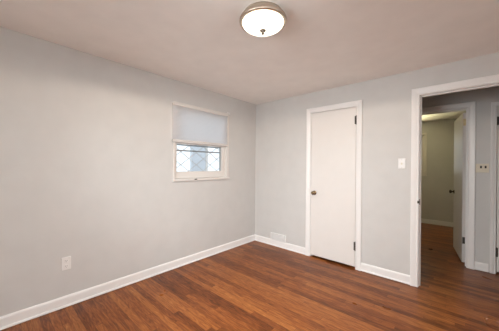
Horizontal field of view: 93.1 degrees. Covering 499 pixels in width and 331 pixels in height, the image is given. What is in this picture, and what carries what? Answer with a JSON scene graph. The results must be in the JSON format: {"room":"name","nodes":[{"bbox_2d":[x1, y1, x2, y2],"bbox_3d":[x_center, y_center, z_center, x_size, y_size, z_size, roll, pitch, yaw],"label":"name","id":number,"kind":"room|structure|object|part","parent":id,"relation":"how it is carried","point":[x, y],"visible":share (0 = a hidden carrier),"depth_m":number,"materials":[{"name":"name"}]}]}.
{"room":"empty bedroom","nodes":[
{"label":"empty bedroom","id":0,"kind":"room"},
{"bbox_2d":[0,27,255,316],"bbox_3d":[-1.138,0.112,2.911,0.150,2.400,3.550,0,0,42],"label":"wall","id":1,"kind":"structure","parent":0,"point":[86,144],"depth_m":2.34,"materials":[{"name":"paint"}]},
{"bbox_2d":[61,256,70,270],"bbox_3d":[-1.692,0.904,2.180,0.010,0.118,0.072,0,0,42],"label":"wall outlet","id":2,"kind":"object","parent":1,"relation":"attached to","point":[66,261],"visible":1,"depth_m":2.18,"materials":[{"name":"white plastic"}]},
{"bbox_2d":[0,234,254,329],"bbox_3d":[-1.084,1.256,2.853,0.022,0.099,3.550,0,0,42],"label":"baseboard","id":3,"kind":"structure","parent":1,"relation":"attached to","point":[9,320],"depth_m":2.40,"materials":[{"name":"paint"}]},
{"bbox_2d":[173,101,228,181],"bbox_3d":[-0.688,-0.302,3.379,0.187,1.016,0.962,0,0,42],"label":"window","id":4,"kind":"structure","parent":1,"relation":"in","point":[223,152],"depth_m":3.40,"materials":[{"name":"beige paint"}]},
{"bbox_2d":[172,102,227,146],"bbox_3d":[-0.652,-0.540,3.292,0.031,0.492,0.930,0,0,42],"label":"window shade","id":5,"kind":"object","parent":4,"relation":"attached to","point":[194,125],"visible":1,"depth_m":3.24,"materials":[{"name":"white fabric"}]},
{"bbox_3d":[-0.653,-0.312,3.291,0.026,0.036,0.930,1,0,42],"label":"rail","id":6,"kind":"part","parent":5,"relation":"part of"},
{"bbox_3d":[-0.689,-0.080,3.367,0.032,0.498,0.877,1,0,42],"label":"sash","id":7,"kind":"part","parent":4,"relation":"part of","materials":[{"name":"beige paint"}]},
{"bbox_3d":[-0.697,0.188,3.383,0.175,0.036,0.962,1,0,42],"label":"sill","id":8,"kind":"part","parent":4,"relation":"part of","materials":[{"name":"beige paint"}]},
{"bbox_2d":[0,0,498,104],"bbox_3d":[0.985,-1.130,0.959,5.900,0.120,3.760,0,0,42],"label":"ceiling","id":9,"kind":"structure","parent":0,"point":[322,44],"depth_m":1.99,"materials":[{"name":"paint"}]},
{"bbox_2d":[239,1,286,36],"bbox_3d":[0.096,-1.006,1.690,0.338,0.143,0.338,0,0,42],"label":"ceiling light","id":10,"kind":"object","parent":9,"relation":"attached to","point":[262,18],"visible":1,"depth_m":1.60,"materials":[{"name":"white glass"}]},
{"bbox_3d":[0.096,-0.992,1.690,0.295,0.050,0.295,1,0,42],"label":"lamp shade","id":11,"kind":"part","parent":10,"relation":"part of","materials":[{"name":"white glass"}]},
{"bbox_2d":[0,223,498,330],"bbox_3d":[2.233,1.402,2.377,5.900,0.120,7.570,0,0,42],"label":"floor","id":12,"kind":"structure","parent":0,"point":[254,285],"depth_m":2.36,"materials":[{"name":"brown wood"}]},
{"bbox_2d":[255,52,498,274],"bbox_3d":[2.172,0.141,2.409,5.750,2.400,0.120,0,0,42],"label":"wall","id":13,"kind":"structure","parent":0,"point":[280,151],"depth_m":2.93,"materials":[{"name":"paint"}]},
{"bbox_2d":[270,232,285,242],"bbox_3d":[0.460,1.168,3.834,0.292,0.116,0.030,0,0,42],"label":"air vent","id":14,"kind":"object","parent":13,"relation":"in","point":[274,236],"visible":1,"depth_m":3.83,"materials":[{"name":"white metal"}]},
{"bbox_2d":[255,235,304,254],"bbox_3d":[0.457,1.271,3.841,0.998,0.099,0.022,0,0,42],"label":"baseboard","id":15,"kind":"structure","parent":13,"relation":"attached to","point":[287,246],"depth_m":3.79,"materials":[{"name":"paint"}]},
{"bbox_2d":[311,107,356,266],"bbox_3d":[1.130,0.273,3.242,0.637,2.062,0.098,0,0,42],"label":"door","id":16,"kind":"structure","parent":13,"relation":"in","point":[333,145],"depth_m":3.24,"materials":[{"name":"paint"}]},
{"bbox_2d":[305,100,362,270],"bbox_3d":[1.169,0.249,3.294,0.777,2.167,0.139,0,0,42],"label":"door frame","id":17,"kind":"structure","parent":13,"relation":"attached to","point":[359,103],"depth_m":3.08,"materials":[{"name":"paint"}]},
{"bbox_2d":[360,263,409,284],"bbox_3d":[1.599,1.281,2.818,0.529,0.099,0.022,0,0,42],"label":"baseboard","id":18,"kind":"structure","parent":13,"relation":"attached to","point":[389,274],"depth_m":2.80,"materials":[{"name":"paint"}]},
{"bbox_2d":[398,159,405,168],"bbox_3d":[1.742,-0.022,2.704,0.072,0.116,0.017,0,0,42],"label":"light switch","id":19,"kind":"object","parent":13,"relation":"attached to","point":[401,162],"visible":1,"depth_m":2.70,"materials":[{"name":"white plastic"}]},
{"bbox_2d":[410,74,498,286],"bbox_3d":[2.217,0.247,2.369,0.980,2.189,0.158,0,0,42],"label":"door frame","id":20,"kind":"structure","parent":13,"relation":"attached to","point":[493,80],"depth_m":2.61,"materials":[{"name":"paint"}]},
{"bbox_2d":[421,118,456,226],"bbox_3d":[4.664,0.165,5.191,5.750,2.400,0.150,0,0,42],"label":"wall","id":21,"kind":"structure","parent":0,"point":[437,203],"depth_m":5.39,"materials":[{"name":"paint"}]},
{"bbox_2d":[421,133,426,175],"bbox_3d":[3.844,-0.261,5.904,0.962,1.016,0.187,0,0,42],"label":"window","id":22,"kind":"structure","parent":21,"relation":"in","point":[424,135],"depth_m":5.57,"materials":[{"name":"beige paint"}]},
{"bbox_3d":[3.829,-0.039,5.902,0.877,0.498,0.032,1,0,42],"label":"sash","id":23,"kind":"part","parent":22,"relation":"part of","materials":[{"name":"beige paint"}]},
{"bbox_3d":[3.856,-0.485,5.926,0.877,0.475,0.030,1,0,42],"label":"sash","id":24,"kind":"part","parent":22,"relation":"part of","materials":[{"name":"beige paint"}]},
{"bbox_2d":[421,218,452,226],"bbox_3d":[3.654,1.300,5.971,2.920,0.099,0.022,0,0,42],"label":"baseboard","id":25,"kind":"structure","parent":21,"relation":"attached to","point":[428,221],"depth_m":5.40,"materials":[{"name":"paint"}]},
{"bbox_2d":[422,111,465,121],"bbox_3d":[3.864,-1.103,4.173,5.900,0.120,2.750,0,0,42],"label":"ceiling","id":26,"kind":"structure","parent":0,"point":[450,115],"depth_m":5.01,"materials":[{"name":"paint"}]},
{"bbox_2d":[422,86,498,272],"bbox_3d":[2.880,0.148,3.199,5.750,2.400,0.120,0,0,42],"label":"wall","id":27,"kind":"structure","parent":0,"point":[483,97],"depth_m":3.03,"materials":[{"name":"paint"}]},
{"bbox_2d":[422,101,475,269],"bbox_3d":[2.626,0.254,3.425,0.932,2.184,0.158,0,0,42],"label":"door frame","id":28,"kind":"structure","parent":27,"relation":"attached to","point":[469,107],"depth_m":3.10,"materials":[{"name":"paint"}]},
{"bbox_2d":[449,113,465,261],"bbox_3d":[3.140,0.303,3.534,0.165,2.045,0.772,1,0,34],"label":"door","id":29,"kind":"structure","parent":27,"relation":"in","point":[460,122],"depth_m":3.40,"materials":[{"name":"paint"}]},
{"bbox_2d":[474,261,488,271],"bbox_3d":[2.963,1.293,3.019,0.130,0.099,0.022,0,0,42],"label":"baseboard","id":30,"kind":"structure","parent":27,"relation":"attached to","point":[480,266],"depth_m":3.01,"materials":[{"name":"paint"}]},
{"bbox_2d":[476,164,488,172],"bbox_3d":[2.973,0.034,3.018,0.122,0.112,0.026,0,0,42],"label":"switch","id":31,"kind":"object","parent":27,"relation":"attached to","point":[484,168],"visible":1,"depth_m":3.01,"materials":[{"name":"beige plastic"}]},
{"bbox_2d":[490,102,498,273],"bbox_3d":[3.382,0.282,2.735,0.842,2.141,0.139,0,0,42],"label":"door frame","id":32,"kind":"structure","parent":27,"relation":"attached to","point":[494,105],"depth_m":2.95,"materials":[{"name":"paint"}]},
{"bbox_2d":[496,107,498,271],"bbox_3d":[3.342,0.302,2.697,0.729,2.050,0.098,0,0,42],"label":"door","id":33,"kind":"structure","parent":27,"relation":"in","point":[497,231],"depth_m":2.94,"materials":[{"name":"paint"}]},
{"label":"outside","id":34,"kind":"structure","parent":0,"visible":0},
{"bbox_3d":[0.089,1.673,4.182,28.000,0.100,28.000,0,0,42],"label":"ground","id":35,"kind":"structure","parent":34,"visible":0},
{"bbox_2d":[190,145,207,170],"bbox_3d":[-1.531,0.009,7.184,0.100,3.200,0.590,0,0,42],"label":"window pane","id":36,"kind":"object","parent":35,"relation":"on","point":[195,158],"visible":0.11,"depth_m":7.12,"materials":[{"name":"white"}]}
]}

